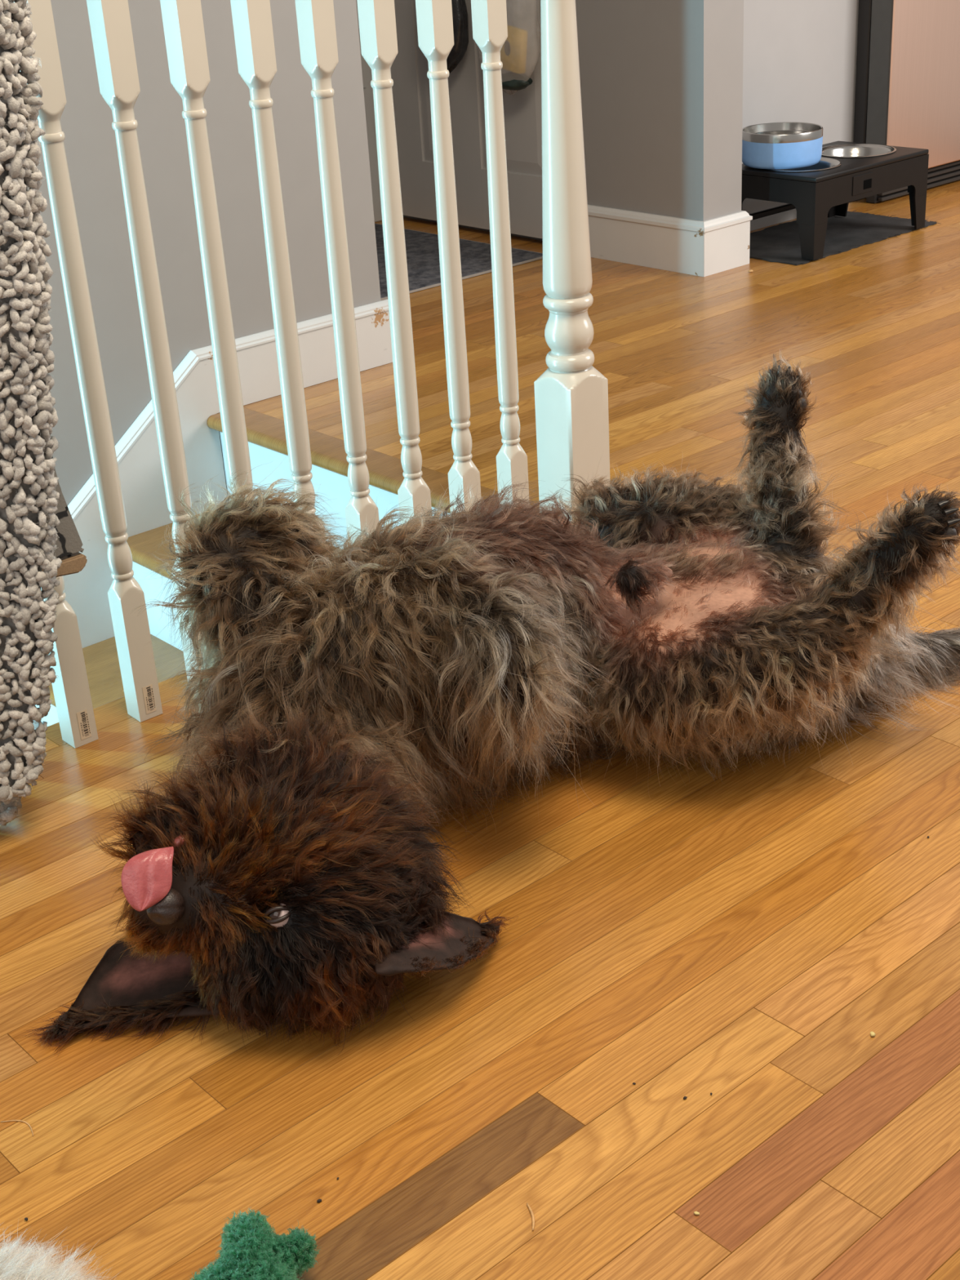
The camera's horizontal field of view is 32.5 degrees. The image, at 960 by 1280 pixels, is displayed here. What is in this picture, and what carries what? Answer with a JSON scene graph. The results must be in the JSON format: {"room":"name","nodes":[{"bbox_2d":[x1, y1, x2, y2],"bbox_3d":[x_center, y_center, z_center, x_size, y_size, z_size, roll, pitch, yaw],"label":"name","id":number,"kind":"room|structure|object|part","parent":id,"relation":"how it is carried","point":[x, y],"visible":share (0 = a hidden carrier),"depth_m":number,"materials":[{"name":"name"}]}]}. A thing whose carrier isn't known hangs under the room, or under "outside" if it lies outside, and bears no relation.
{"room":"living room","nodes":[
{"label":"living room","id":0,"kind":"room"},
{"bbox_2d":[26,0,381,506],"bbox_3d":[-1.292,-0.672,2.427,2.750,3.750,0.120,-24,32,-36],"label":"wall","id":1,"kind":"structure","parent":0,"point":[86,119],"depth_m":3.03,"materials":[{"name":"grey paint"}]},
{"bbox_2d":[32,310,392,728],"bbox_3d":[-1.016,0.516,3.086,2.362,1.810,0.016,-24,32,-36],"label":"trim","id":2,"kind":"structure","parent":1,"relation":"attached to","point":[140,472],"depth_m":3.14,"materials":[{"name":"white paint"}]},
{"bbox_2d":[67,298,388,520],"bbox_3d":[-1.029,0.329,2.994,2.376,1.428,0.020,-24,32,-36],"label":"trim","id":3,"kind":"structure","parent":1,"relation":"attached to","point":[193,357],"depth_m":3.10,"materials":[{"name":"white paint"}]},
{"bbox_2d":[403,215,542,240],"bbox_3d":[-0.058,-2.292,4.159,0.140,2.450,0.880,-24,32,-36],"label":"threshold","id":4,"kind":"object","parent":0,"point":[406,216],"depth_m":4.62,"materials":[{"name":"grey paint"}]},
{"bbox_2d":[0,179,959,1279],"bbox_3d":[0.127,-0.424,3.283,5.500,0.190,5.200,-24,32,-36],"label":"floor","id":5,"kind":"structure","parent":0,"point":[744,939],"depth_m":1.49,"materials":[{"name":"brown wood"}]},
{"bbox_2d":[0,1120,33,1136],"bbox_3d":[-0.384,0.406,1.377,0.038,0.001,0.010,11,29,28],"label":"strand","id":6,"kind":"object","parent":5,"relation":"on","point":[9,1120],"visible":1,"depth_m":1.38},
{"bbox_2d":[0,1220,121,1279],"bbox_3d":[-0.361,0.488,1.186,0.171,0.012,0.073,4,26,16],"label":"throw","id":7,"kind":"object","parent":5,"relation":"on","point":[15,1264],"visible":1,"depth_m":1.20,"materials":[{"name":"white fur"}]},
{"bbox_2d":[34,294,87,577],"bbox_3d":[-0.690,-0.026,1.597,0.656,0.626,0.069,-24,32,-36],"label":"armchair","id":8,"kind":"object","parent":5,"relation":"on","point":[69,544],"visible":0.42,"depth_m":1.76,"materials":[{"name":"fabric"}]},
{"bbox_2d":[0,0,64,826],"bbox_3d":[-0.588,-0.180,1.575,0.462,0.908,0.144,-18,29,-28],"label":"knit blanket","id":9,"kind":"object","parent":8,"relation":"on","point":[28,497],"visible":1,"depth_m":1.62,"materials":[{"name":"beige fabric"}]},
{"bbox_3d":[-0.689,0.011,1.613,0.652,0.019,0.069,-24,32,-36],"label":"seat rail","id":10,"kind":"part","parent":8,"relation":"part of","materials":[{"name":"brown wood"}]},
{"bbox_2d":[186,1207,320,1279],"bbox_3d":[-0.152,0.457,1.173,0.087,0.038,0.079,11,29,28],"label":"plush toy","id":11,"kind":"object","parent":5,"relation":"on","point":[251,1250],"visible":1,"depth_m":1.18,"materials":[{"name":"green fabric"}]},
{"bbox_2d":[35,407,539,726],"bbox_3d":[-0.524,0.260,2.791,1.034,0.930,0.899,-24,32,-36],"label":"staircase","id":12,"kind":"structure","parent":5,"relation":"attached to","point":[266,434],"depth_m":3.02,"materials":[{"name":"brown wood"}]},
{"bbox_2d":[18,0,609,748],"bbox_3d":[-0.302,-0.438,1.938,1.200,1.035,0.075,-24,32,-36],"label":"stair railing","id":13,"kind":"object","parent":5,"relation":"on","point":[571,395],"visible":0.79,"depth_m":2.02,"materials":[{"name":"white wood"}]},
{"bbox_3d":[0.116,-0.620,2.266,0.075,1.035,0.075,-24,32,-36],"label":"newel post","id":14,"kind":"part","parent":13,"relation":"part of","materials":[{"name":"white wood"}]},
{"bbox_2d":[374,223,542,300],"bbox_3d":[-0.390,-0.957,4.244,0.868,0.006,0.748,-24,32,-36],"label":"area rug","id":15,"kind":"object","parent":5,"relation":"on","point":[422,250],"visible":0.08,"depth_m":4.25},
{"bbox_2d":[15,350,959,1056],"bbox_3d":[0.067,-0.011,1.744,1.209,0.388,0.550,-19,29,-29],"label":"dog","id":16,"kind":"object","parent":5,"relation":"on","point":[290,874],"visible":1,"depth_m":1.65},
{"bbox_2d":[526,1203,534,1231],"bbox_3d":[0.039,0.439,1.252,0.004,0.002,0.028,-6,25,-5],"label":"cheese shaving","id":17,"kind":"object","parent":5,"relation":"on","point":[527,1204],"visible":1,"depth_m":1.25,"materials":[{"name":"food"}]},
{"bbox_2d":[749,210,940,265],"bbox_3d":[0.886,-1.054,4.279,0.600,0.007,0.347,-24,32,-36],"label":"mat","id":18,"kind":"object","parent":5,"relation":"on","point":[780,243],"visible":0.79,"depth_m":4.26,"materials":[{"name":"grey fabric"}]},
{"bbox_2d":[741,141,928,260],"bbox_3d":[0.887,-1.131,4.205,0.463,0.196,0.288,-24,32,-36],"label":"pet feeder","id":19,"kind":"object","parent":18,"relation":"on","point":[817,196],"visible":0.8,"depth_m":4.05,"materials":[{"name":"black plastic"}]},
{"bbox_2d":[742,121,822,169],"bbox_3d":[0.751,-1.231,4.097,0.201,0.084,0.201,-24,32,-36],"label":"bowl","id":20,"kind":"object","parent":19,"relation":"on","point":[771,145],"visible":0.99,"depth_m":4.03,"materials":[{"name":"metal"}]},
{"bbox_2d":[763,157,841,172],"bbox_3d":[0.798,-1.158,4.112,0.204,0.065,0.204,-24,32,-36],"label":"steel bowl","id":21,"kind":"object","parent":19,"relation":"in","point":[824,163],"visible":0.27,"depth_m":4.14,"materials":[{"name":"silver metal"}]},
{"bbox_3d":[0.814,-0.980,4.029,0.050,0.083,0.050,-24,32,-36],"label":"leg","id":22,"kind":"part","parent":19,"relation":"part of","materials":[{"name":"black plastic"}]},
{"bbox_2d":[742,141,928,182],"bbox_3d":[0.881,-1.214,4.166,0.463,0.012,0.285,-24,32,-36],"label":"tabletop","id":23,"kind":"object","parent":19,"relation":"on","point":[851,169],"depth_m":4.07,"materials":[{"name":"black plastic"}]},
{"bbox_3d":[0.965,-1.180,4.432,0.050,0.083,0.050,-24,32,-36],"label":"leg","id":24,"kind":"part","parent":19,"relation":"part of","materials":[{"name":"black plastic"}]},
{"bbox_2d":[821,143,896,157],"bbox_3d":[0.969,-1.232,4.246,0.204,0.065,0.204,-24,32,-36],"label":"steel bowl","id":25,"kind":"object","parent":19,"relation":"in","point":[846,150],"visible":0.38,"depth_m":4.30,"materials":[{"name":"silver metal"}]},
{"bbox_3d":[0.944,-1.125,4.056,0.080,0.046,0.002,-24,32,-36],"label":"latch plate","id":26,"kind":"part","parent":19,"relation":"part of","materials":[{"name":"black plastic"}]},
{"bbox_3d":[1.121,-1.113,4.270,0.050,0.083,0.050,-24,32,-36],"label":"leg","id":27,"kind":"part","parent":19,"relation":"part of","materials":[{"name":"black plastic"}]},
{"bbox_2d":[870,1031,875,1036],"bbox_3d":[0.339,0.340,1.419,0.005,0.003,0.006,-7,26,-7],"label":"crumb","id":28,"kind":"object","parent":5,"relation":"on","point":[872,1033],"visible":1,"depth_m":1.42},
{"bbox_2d":[853,0,959,203],"bbox_3d":[1.371,-2.158,4.505,0.896,1.750,0.118,-24,32,-36],"label":"door","id":29,"kind":"structure","parent":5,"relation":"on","point":[908,78],"depth_m":4.51,"materials":[{"name":"wood"}]},
{"bbox_3d":[1.381,-2.187,4.478,0.894,1.675,0.070,-24,32,-36],"label":"door","id":30,"kind":"part","parent":29,"relation":"part of","materials":[{"name":"grey plastic"}]},
{"bbox_2d":[575,0,743,221],"bbox_3d":[0.359,-2.079,3.656,0.139,2.450,0.490,-24,32,-36],"label":"wall pillar","id":31,"kind":"structure","parent":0,"point":[661,81],"depth_m":3.91,"materials":[{"name":"grey paint"}]},
{"bbox_2d":[587,204,752,276],"bbox_3d":[0.454,-1.019,4.122,0.178,0.128,0.439,-24,32,-36],"label":"baseboard","id":32,"kind":"structure","parent":31,"relation":"attached to","point":[705,248],"depth_m":4.01,"materials":[{"name":"white paint"}]},
{"bbox_2d":[742,0,858,163],"bbox_3d":[1.022,-2.403,4.251,1.754,2.450,0.128,-24,32,-36],"label":"wall","id":33,"kind":"structure","parent":0,"point":[799,56],"depth_m":4.36,"materials":[{"name":"paint"}]},
{"bbox_2d":[742,198,796,231],"bbox_3d":[0.765,-1.173,4.405,0.714,0.128,0.019,-24,32,-36],"label":"baseboard","id":34,"kind":"structure","parent":33,"relation":"attached to","point":[750,206],"depth_m":4.41,"materials":[{"name":"white paint"}]},
{"bbox_3d":[-1.120,-2.016,3.730,0.100,2.460,2.215,-24,32,-36],"label":"wall","id":35,"kind":"structure","parent":0,"visible":0},
{"bbox_2d":[355,0,382,222],"bbox_3d":[-0.712,-2.038,4.108,0.962,2.110,0.085,-24,32,-36],"label":"trim","id":36,"kind":"structure","parent":35,"relation":"attached to","point":[366,69],"depth_m":4.68,"materials":[{"name":"white paint"}]},
{"bbox_2d":[390,0,542,238],"bbox_3d":[-0.066,-2.036,4.091,0.105,2.012,0.792,-24,32,-36],"label":"door","id":37,"kind":"structure","parent":35,"relation":"in","point":[522,117],"depth_m":4.45,"materials":[{"name":"grey paint"}]},
{"bbox_3d":[-0.131,-1.599,4.452,0.006,0.594,0.127,-24,32,-36],"label":"panel","id":38,"kind":"part","parent":37,"relation":"part of","materials":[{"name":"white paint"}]},
{"bbox_2d":[446,0,468,74],"bbox_3d":[-0.133,-2.217,3.998,0.139,1.610,0.113,5,27,17],"label":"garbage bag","id":39,"kind":"object","parent":37,"relation":"hanging from","point":[460,13],"visible":0.31,"depth_m":4.25,"materials":[{"name":"black plastic"}]},
{"bbox_3d":[0.075,-1.511,4.239,0.006,0.594,0.249,-24,32,-36],"label":"panel","id":40,"kind":"part","parent":37,"relation":"part of","materials":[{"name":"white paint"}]},
{"bbox_3d":[0.061,-1.647,4.055,0.106,0.583,0.211,-24,32,-36],"label":"plastic bag","id":41,"kind":"object","parent":37,"relation":"hanging from","visible":0},
{"bbox_2d":[500,24,528,74],"bbox_3d":[0.078,-1.483,4.126,0.025,0.117,0.109,-24,32,-36],"label":"packet","id":42,"kind":"object","parent":41,"relation":"in","point":[513,51],"visible":0.74,"depth_m":4.11,"materials":[{"name":"beige paper"}]},
{"bbox_2d":[504,40,510,55],"bbox_3d":[0.069,-1.482,4.118,0.001,0.036,0.022,-24,32,-36],"label":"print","id":43,"kind":"object","parent":42,"relation":"attached to","point":[507,43],"depth_m":4.12},
{"bbox_2d":[501,71,533,90],"bbox_3d":[0.078,-1.417,4.168,0.069,0.043,0.146,-24,32,-36],"label":"wrapper","id":44,"kind":"object","parent":41,"relation":"in","point":[510,81],"visible":0.73,"depth_m":4.13,"materials":[{"name":"plastic"}]}
]}

